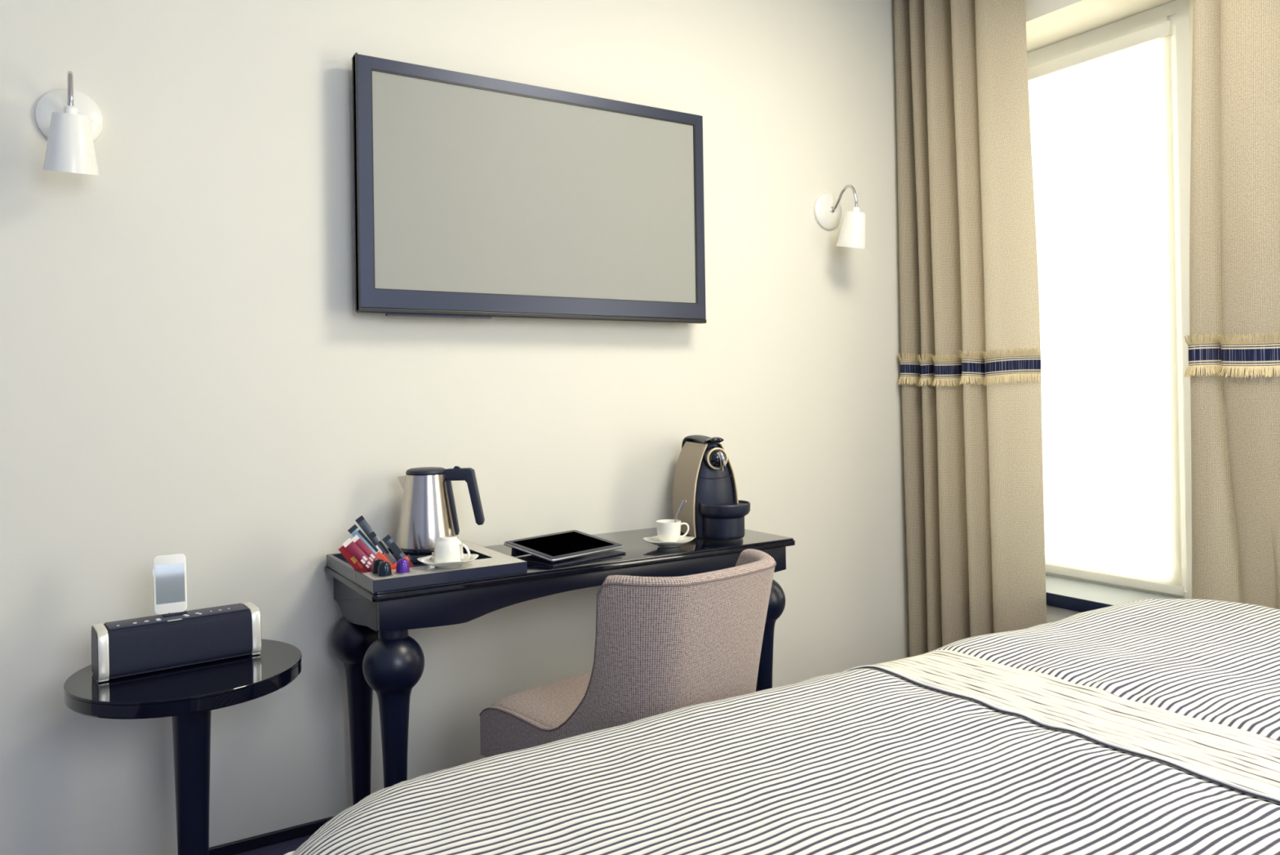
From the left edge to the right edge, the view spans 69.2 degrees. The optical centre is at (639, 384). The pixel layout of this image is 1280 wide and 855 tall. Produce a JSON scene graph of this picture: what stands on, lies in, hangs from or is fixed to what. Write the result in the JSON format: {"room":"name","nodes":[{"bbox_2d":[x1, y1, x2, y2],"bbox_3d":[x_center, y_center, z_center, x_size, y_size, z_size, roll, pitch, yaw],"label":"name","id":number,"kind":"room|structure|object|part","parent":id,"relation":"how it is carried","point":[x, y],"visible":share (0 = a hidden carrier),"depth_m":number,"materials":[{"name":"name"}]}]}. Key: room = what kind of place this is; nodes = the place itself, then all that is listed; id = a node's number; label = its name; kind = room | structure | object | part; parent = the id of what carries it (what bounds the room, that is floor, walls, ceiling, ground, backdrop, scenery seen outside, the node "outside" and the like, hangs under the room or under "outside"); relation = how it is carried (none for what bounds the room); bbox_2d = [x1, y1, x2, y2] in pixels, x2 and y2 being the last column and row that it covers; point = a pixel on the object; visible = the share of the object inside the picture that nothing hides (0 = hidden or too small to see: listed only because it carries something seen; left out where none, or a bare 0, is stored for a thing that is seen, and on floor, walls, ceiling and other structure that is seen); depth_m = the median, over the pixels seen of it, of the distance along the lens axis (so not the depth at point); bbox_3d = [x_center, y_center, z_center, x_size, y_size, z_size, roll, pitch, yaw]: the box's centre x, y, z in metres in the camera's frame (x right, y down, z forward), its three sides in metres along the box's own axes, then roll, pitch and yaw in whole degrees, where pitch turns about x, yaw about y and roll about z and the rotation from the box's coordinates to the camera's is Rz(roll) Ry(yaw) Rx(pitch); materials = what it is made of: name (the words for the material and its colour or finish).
{"room":"hotel room","nodes":[
{"label":"hotel room","id":0,"kind":"room"},
{"bbox_2d":[234,834,311,854],"bbox_3d":[0.592,1.247,0.956,5.100,0.060,4.620,-1,0,-32],"label":"floor","id":1,"kind":"structure","parent":0,"point":[282,847],"depth_m":2.50,"materials":[{"name":"carpet"}]},
{"bbox_2d":[63,638,302,854],"bbox_3d":[-1.043,0.953,2.151,0.493,0.597,0.493,-1,0,-32],"label":"side table","id":2,"kind":"object","parent":1,"relation":"on","point":[188,694],"visible":0.73,"depth_m":2.09,"materials":[{"name":"black paint"}]},
{"bbox_2d":[91,601,261,681],"bbox_3d":[-1.083,0.594,2.177,0.344,0.122,0.111,-1,-1,-37],"label":"dock","id":3,"kind":"object","parent":2,"relation":"on","point":[145,644],"visible":1,"depth_m":2.13,"materials":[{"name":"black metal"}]},
{"bbox_2d":[152,553,186,614],"bbox_3d":[-1.108,0.470,2.187,0.070,0.135,0.031,-1,0,-31],"label":"smartphone","id":4,"kind":"object","parent":3,"relation":"on","point":[169,571],"visible":1,"depth_m":2.18,"materials":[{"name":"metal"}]},
{"bbox_3d":[-1.084,0.544,2.178,0.294,0.005,0.070,-1,0,-37],"label":"control panel","id":5,"kind":"part","parent":3,"relation":"part of","materials":[{"name":"black plastic"}]},
{"bbox_2d":[284,849,295,854],"bbox_3d":[0.973,0.952,1.377,2.580,0.525,1.735,-1,0,-32],"label":"bed","id":6,"kind":"object","parent":1,"relation":"on","point":[291,851],"visible":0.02,"depth_m":1.42,"materials":[{"name":"fabric"}]},
{"bbox_2d":[291,598,1279,854],"bbox_3d":[0.971,0.873,1.377,2.771,0.565,1.938,-1,0,-32],"label":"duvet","id":7,"kind":"object","parent":6,"relation":"on","point":[1150,726],"visible":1,"depth_m":1.48,"materials":[{"name":"fabric"}]},
{"bbox_2d":[324,527,795,804],"bbox_3d":[-0.193,0.870,2.775,1.346,0.745,0.472,-1,0,-32],"label":"console desk","id":8,"kind":"object","parent":1,"relation":"on","point":[375,646],"visible":0.66,"depth_m":2.50,"materials":[{"name":"black paint"}]},
{"bbox_3d":[-0.778,0.900,2.582,0.151,0.700,0.151,-1,0,-32],"label":"leg","id":9,"kind":"part","parent":8,"relation":"part of","materials":[{"name":"black paint"}]},
{"bbox_3d":[-0.614,0.896,2.323,0.151,0.700,0.151,-1,0,-32],"label":"leg","id":10,"kind":"part","parent":8,"relation":"part of","materials":[{"name":"black paint"}]},
{"bbox_2d":[326,539,527,591],"bbox_3d":[-0.591,0.487,2.530,0.409,0.028,0.448,-1,0,-32],"label":"serving tray","id":11,"kind":"object","parent":8,"relation":"on","point":[489,562],"visible":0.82,"depth_m":2.38,"materials":[{"name":"paint"}]},
{"bbox_2d":[338,545,368,572],"bbox_3d":[-0.732,0.453,2.390,0.089,0.098,0.015,-1,0,4],"label":"sachet","id":12,"kind":"object","parent":11,"relation":"on","point":[347,554],"visible":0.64,"depth_m":2.38,"materials":[{"name":"red paper"}]},
{"bbox_2d":[350,555,357,563],"bbox_3d":[-0.734,0.451,2.386,0.014,0.017,0.003,-39,-3,-20],"label":"print","id":13,"kind":"object","parent":12,"relation":"attached to","point":[353,558],"depth_m":2.38},
{"bbox_2d":[342,537,373,572],"bbox_3d":[-0.709,0.446,2.372,0.102,0.108,0.013,-1,0,-1],"label":"sachet","id":14,"kind":"object","parent":11,"relation":"on","point":[349,544],"visible":0.74,"depth_m":2.37,"materials":[{"name":"paper"}]},
{"bbox_2d":[351,534,378,562],"bbox_3d":[-0.696,0.444,2.392,0.107,0.112,0.013,-1,0,-1],"label":"sachet","id":15,"kind":"object","parent":11,"relation":"on","point":[356,539],"visible":0.57,"depth_m":2.39,"materials":[{"name":"paper"}]},
{"bbox_2d":[347,524,391,565],"bbox_3d":[-0.701,0.432,2.422,0.124,0.135,0.014,-1,0,2],"label":"stick","id":16,"kind":"object","parent":11,"relation":"on","point":[354,530],"visible":0.48,"depth_m":2.42,"materials":[{"name":"blue paper"}]},
{"bbox_2d":[357,528,377,551],"bbox_3d":[-0.710,0.409,2.423,0.006,0.073,0.003,-42,-2,-18],"label":"print","id":17,"kind":"object","parent":16,"relation":"attached to","point":[359,531],"depth_m":2.42},
{"bbox_2d":[375,551,391,565],"bbox_3d":[-0.670,0.465,2.418,0.023,0.058,0.003,-42,-2,-18],"label":"print","id":18,"kind":"object","parent":16,"relation":"attached to","point":[379,554],"depth_m":2.42},
{"bbox_2d":[355,515,396,564],"bbox_3d":[-0.692,0.422,2.451,0.125,0.152,0.014,-1,0,8],"label":"stick","id":19,"kind":"object","parent":11,"relation":"on","point":[361,521],"visible":0.8,"depth_m":2.45,"materials":[{"name":"grey paper"}]},
{"bbox_2d":[367,530,376,539],"bbox_3d":[-0.708,0.400,2.452,0.019,0.014,0.003,-37,-5,-18],"label":"print","id":20,"kind":"object","parent":19,"relation":"attached to","point":[372,535],"depth_m":2.45},
{"bbox_2d":[378,540,389,553],"bbox_3d":[-0.676,0.431,2.450,0.007,0.039,0.003,-37,-5,-18],"label":"print","id":21,"kind":"object","parent":19,"relation":"attached to","point":[382,548],"depth_m":2.45},
{"bbox_2d":[382,552,393,564],"bbox_3d":[-0.665,0.462,2.444,0.008,0.039,0.003,-37,-5,-18],"label":"print","id":22,"kind":"object","parent":19,"relation":"attached to","point":[384,553],"depth_m":2.44},
{"bbox_2d":[370,558,383,574],"bbox_3d":[-0.652,0.455,2.318,0.041,0.036,0.041,-1,0,-32],"label":"pod","id":23,"kind":"object","parent":11,"relation":"on","point":[375,564],"visible":0.59,"depth_m":2.31,"materials":[{"name":"metal"}]},
{"bbox_2d":[376,560,393,577],"bbox_3d":[-0.629,0.454,2.285,0.041,0.036,0.041,-1,0,-32],"label":"pod","id":24,"kind":"object","parent":11,"relation":"on","point":[384,567],"visible":1,"depth_m":2.27,"materials":[{"name":"metal"}]},
{"bbox_2d":[382,534,414,567],"bbox_3d":[-0.629,0.444,2.425,0.088,0.105,0.012,-1,0,-6],"label":"stick","id":25,"kind":"object","parent":11,"relation":"on","point":[387,540],"visible":0.66,"depth_m":2.42,"materials":[{"name":"grey paper"}]},
{"bbox_2d":[390,541,402,554],"bbox_3d":[-0.636,0.428,2.422,0.011,0.035,0.003,-39,3,-18],"label":"print","id":26,"kind":"object","parent":25,"relation":"attached to","point":[394,548],"depth_m":2.42},
{"bbox_2d":[408,560,413,567],"bbox_3d":[-0.609,0.468,2.424,0.018,0.033,0.003,-39,3,-18],"label":"print","id":27,"kind":"object","parent":25,"relation":"attached to","point":[411,565],"depth_m":2.42,"materials":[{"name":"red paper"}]},
{"bbox_2d":[391,554,412,568],"bbox_3d":[-0.616,0.459,2.388,0.056,0.038,0.009,-1,0,-33],"label":"stick","id":28,"kind":"object","parent":11,"relation":"on","point":[408,557],"visible":0.46,"depth_m":2.39,"materials":[{"name":"orange paper"}]},
{"bbox_2d":[394,558,411,573],"bbox_3d":[-0.594,0.454,2.323,0.041,0.036,0.041,-1,0,-32],"label":"pod","id":29,"kind":"object","parent":11,"relation":"on","point":[402,566],"visible":1,"depth_m":2.31,"materials":[{"name":"metal"}]},
{"bbox_2d":[392,465,484,563],"bbox_3d":[-0.575,0.364,2.647,0.260,0.260,0.195,-1,0,0],"label":"kettle","id":30,"kind":"object","parent":11,"relation":"on","point":[428,513],"visible":0.73,"depth_m":2.59,"materials":[{"name":"metal"}]},
{"bbox_3d":[-0.677,0.283,2.648,0.031,0.047,0.038,-1,0,0],"label":"spout","id":31,"kind":"part","parent":30,"relation":"part of","materials":[{"name":"metal"}]},
{"bbox_3d":[-0.610,0.246,2.648,0.116,0.015,0.116,-1,0,0],"label":"lid","id":32,"kind":"part","parent":30,"relation":"part of","materials":[{"name":"plastic"}]},
{"bbox_3d":[-0.503,0.320,2.647,0.115,0.162,0.031,-1,0,0],"label":"handle","id":33,"kind":"part","parent":30,"relation":"part of","materials":[{"name":"plastic"}]},
{"bbox_2d":[417,553,478,568],"bbox_3d":[-0.497,0.459,2.401,0.146,0.024,0.146,-1,0,27],"label":"saucer","id":34,"kind":"object","parent":11,"relation":"on","point":[426,560],"visible":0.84,"depth_m":2.37,"materials":[{"name":"ceramic"}]},
{"bbox_2d":[428,551,434,559],"bbox_3d":[-0.539,0.449,2.421,0.017,0.014,0.060,-1,0,-4],"label":"teaspoon","id":35,"kind":"object","parent":34,"relation":"on","point":[433,553],"visible":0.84,"depth_m":2.43,"materials":[{"name":"silver metal"}]},
{"bbox_2d":[433,535,470,562],"bbox_3d":[-0.489,0.428,2.404,0.091,0.066,0.077,-1,0,-15],"label":"espresso cup","id":36,"kind":"object","parent":34,"relation":"on","point":[447,548],"visible":0.95,"depth_m":2.38,"materials":[{"name":"ceramic"}]},
{"bbox_3d":[-0.451,0.432,2.386,0.032,0.046,0.009,-1,0,20],"label":"cup handle","id":37,"kind":"part","parent":36,"relation":"part of","materials":[{"name":"ceramic"}]},
{"bbox_2d":[503,529,622,561],"bbox_3d":[-0.221,0.469,2.696,0.212,0.042,0.284,-1,-1,43],"label":"tablet","id":38,"kind":"object","parent":8,"relation":"on","point":[553,547],"visible":1,"depth_m":2.67,"materials":[{"name":"glass"}]},
{"bbox_2d":[516,549,626,566],"bbox_3d":[-0.199,0.494,2.675,0.273,0.004,0.173,-1,-1,-44],"label":"tablet cover","id":39,"kind":"object","parent":8,"relation":"on","point":[531,558],"visible":0.49,"depth_m":2.62,"materials":[{"name":"leather"}]},
{"bbox_2d":[643,535,694,546],"bbox_3d":[0.088,0.481,2.834,0.146,0.024,0.146,-1,-1,44],"label":"saucer","id":40,"kind":"object","parent":8,"relation":"on","point":[655,540],"visible":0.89,"depth_m":2.80,"materials":[{"name":"ceramic"}]},
{"bbox_2d":[656,519,688,542],"bbox_3d":[0.094,0.451,2.831,0.091,0.066,0.077,-1,0,32],"label":"espresso cup","id":41,"kind":"object","parent":40,"relation":"on","point":[668,530],"visible":0.92,"depth_m":2.81,"materials":[{"name":"ceramic"}]},
{"bbox_2d":[674,499,686,522],"bbox_3d":[0.110,0.415,2.835,0.065,0.125,0.003,-1,0,0],"label":"teaspoon","id":42,"kind":"object","parent":41,"relation":"in","point":[684,501],"visible":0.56,"depth_m":2.83,"materials":[{"name":"silver metal"}]},
{"bbox_3d":[0.135,0.445,2.837,0.032,0.046,0.009,-1,0,-3],"label":"cup handle","id":43,"kind":"part","parent":41,"relation":"part of","materials":[{"name":"ceramic"}]},
{"bbox_2d":[672,435,750,539],"bbox_3d":[0.235,0.331,3.070,0.184,0.322,0.355,-1,0,-16],"label":"coffee machine","id":44,"kind":"object","parent":8,"relation":"on","point":[704,477],"visible":0.99,"depth_m":2.99,"materials":[{"name":"plastic"}]},
{"bbox_3d":[0.167,0.344,3.085,0.057,0.297,0.220,-1,0,-16],"label":"panel","id":45,"kind":"part","parent":44,"relation":"part of","materials":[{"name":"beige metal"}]},
{"bbox_3d":[0.204,0.227,3.127,0.060,0.109,0.230,-1,0,-16],"label":"handle","id":46,"kind":"part","parent":44,"relation":"part of","materials":[{"name":"plastic"}]},
{"bbox_3d":[0.239,0.183,3.004,0.044,0.028,0.076,-1,0,-16],"label":"lever","id":47,"kind":"part","parent":44,"relation":"part of","materials":[{"name":"plastic"}]},
{"bbox_3d":[0.260,0.245,2.958,0.027,0.065,0.027,-1,0,-16],"label":"coffee spout","id":48,"kind":"part","parent":44,"relation":"part of","materials":[{"name":"silver metal"}]},
{"bbox_3d":[0.261,0.343,3.112,0.057,0.297,0.220,-1,0,-16],"label":"panel","id":49,"kind":"part","parent":44,"relation":"part of","materials":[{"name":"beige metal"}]},
{"bbox_3d":[0.392,0.884,2.961,0.151,0.700,0.151,-1,0,-32],"label":"leg","id":50,"kind":"part","parent":8,"relation":"part of","materials":[{"name":"black paint"}]},
{"bbox_2d":[479,548,776,756],"bbox_3d":[-0.007,0.826,2.301,0.504,0.822,0.685,-1,-1,-42],"label":"desk chair","id":51,"kind":"object","parent":1,"relation":"on","point":[663,644],"visible":0.69,"depth_m":2.03,"materials":[{"name":"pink fabric"}]},
{"bbox_2d":[491,671,591,727],"bbox_3d":[-0.059,0.831,2.359,0.472,0.072,0.530,-1,-1,-42],"label":"seat cushion","id":52,"kind":"object","parent":51,"relation":"on","point":[549,704],"depth_m":2.33,"materials":[{"name":"beige fabric"}]},
{"bbox_2d":[0,0,909,854],"bbox_3d":[-0.488,-0.217,2.960,5.450,2.970,0.120,-1,0,-32],"label":"wall","id":53,"kind":"structure","parent":0,"point":[189,366],"depth_m":2.64,"materials":[{"name":"paint"}]},
{"bbox_2d":[34,71,103,175],"bbox_3d":[-1.367,-0.617,2.226,0.146,0.256,0.190,-1,0,-32],"label":"wall lamp","id":54,"kind":"object","parent":53,"relation":"attached to","point":[71,122],"visible":1,"depth_m":2.17,"materials":[{"name":"white metal"}]},
{"bbox_3d":[-1.411,-0.660,2.295,0.146,0.146,0.027,-1,0,-32],"label":"wall plate","id":55,"kind":"part","parent":54,"relation":"part of","materials":[{"name":"white metal"}]},
{"bbox_3d":[-1.347,-0.565,2.195,0.114,0.150,0.120,-1,0,-32],"label":"lamp shade","id":56,"kind":"part","parent":54,"relation":"part of","materials":[{"name":"white metal"}]},
{"bbox_2d":[208,814,336,854],"bbox_3d":[-0.713,1.234,2.715,4.580,0.032,0.012,-1,0,-32],"label":"baseboard","id":57,"kind":"structure","parent":53,"relation":"attached to","point":[274,837],"depth_m":2.52,"materials":[{"name":"black paint"}]},
{"bbox_2d":[351,52,706,323],"bbox_3d":[-0.305,-0.568,2.957,1.206,0.734,0.090,-1,0,-32],"label":"television","id":58,"kind":"object","parent":53,"relation":"attached to","point":[475,196],"visible":1,"depth_m":2.87,"materials":[{"name":"grey glass"}]},
{"bbox_3d":[-0.590,-0.201,2.740,0.320,0.006,0.022,-1,0,-32],"label":"trim","id":59,"kind":"part","parent":58,"relation":"part of","materials":[{"name":"black plastic"}]},
{"bbox_2d":[813,184,866,248],"bbox_3d":[0.794,-0.642,3.596,0.146,0.256,0.190,-1,0,-32],"label":"wall lamp","id":60,"kind":"object","parent":53,"relation":"attached to","point":[827,207],"visible":1,"depth_m":3.55,"materials":[{"name":"white metal"}]},
{"bbox_3d":[0.750,-0.685,3.666,0.146,0.146,0.027,-1,0,-32],"label":"wall plate","id":61,"kind":"part","parent":60,"relation":"part of","materials":[{"name":"white metal"}]},
{"bbox_3d":[0.814,-0.590,3.566,0.114,0.150,0.120,-1,0,-32],"label":"lamp shade","id":62,"kind":"part","parent":60,"relation":"part of","materials":[{"name":"white metal"}]},
{"bbox_2d":[1025,0,1192,622],"bbox_3d":[2.544,-0.280,2.220,0.420,2.950,4.620,-1,0,-32],"label":"wall","id":63,"kind":"structure","parent":0,"point":[1048,22],"depth_m":3.46,"materials":[{"name":"paint"}]},
{"bbox_2d":[1026,0,1191,599],"bbox_3d":[1.789,-0.283,3.633,0.082,2.180,0.785,-1,0,-32],"label":"window","id":64,"kind":"structure","parent":63,"relation":"in","point":[1176,11],"depth_m":3.33,"materials":[{"name":"white paint"}]},
{"bbox_2d":[1027,21,1183,595],"bbox_3d":[1.746,-0.269,3.596,0.022,2.057,0.660,-1,0,-32],"label":"window pane","id":65,"kind":"object","parent":64,"relation":"attached to","point":[1101,122],"visible":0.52,"depth_m":3.53,"materials":[{"name":"white glass"}]},
{"bbox_2d":[1045,574,1179,612],"bbox_3d":[1.638,0.794,3.519,0.300,0.048,0.840,-1,0,-32],"label":"windowsill","id":66,"kind":"structure","parent":63,"relation":"attached to","point":[1081,596],"depth_m":3.40,"materials":[{"name":"grey paint"}]},
{"bbox_3d":[0.544,-1.782,0.977,5.100,0.100,4.620,-1,0,-32],"label":"ceiling","id":67,"kind":"structure","parent":0,"visible":0},
{"bbox_3d":[1.626,-1.712,3.071,0.100,0.044,1.980,-1,0,-32],"label":"track","id":68,"kind":"object","parent":67,"relation":"attached to","visible":0},
{"bbox_2d":[893,0,1046,657],"bbox_3d":[1.279,-0.240,3.652,0.202,2.870,0.611,-1,0,-32],"label":"curtain","id":69,"kind":"object","parent":68,"relation":"hanging from","point":[970,379],"visible":0.94,"depth_m":3.59,"materials":[{"name":"fabric"}]},
{"bbox_2d":[1183,0,1279,608],"bbox_3d":[1.935,-0.258,2.567,0.090,2.870,0.833,-1,0,-32],"label":"curtain","id":70,"kind":"object","parent":68,"relation":"hanging from","point":[1233,343],"visible":0.82,"depth_m":2.78,"materials":[{"name":"fabric"}]}
]}

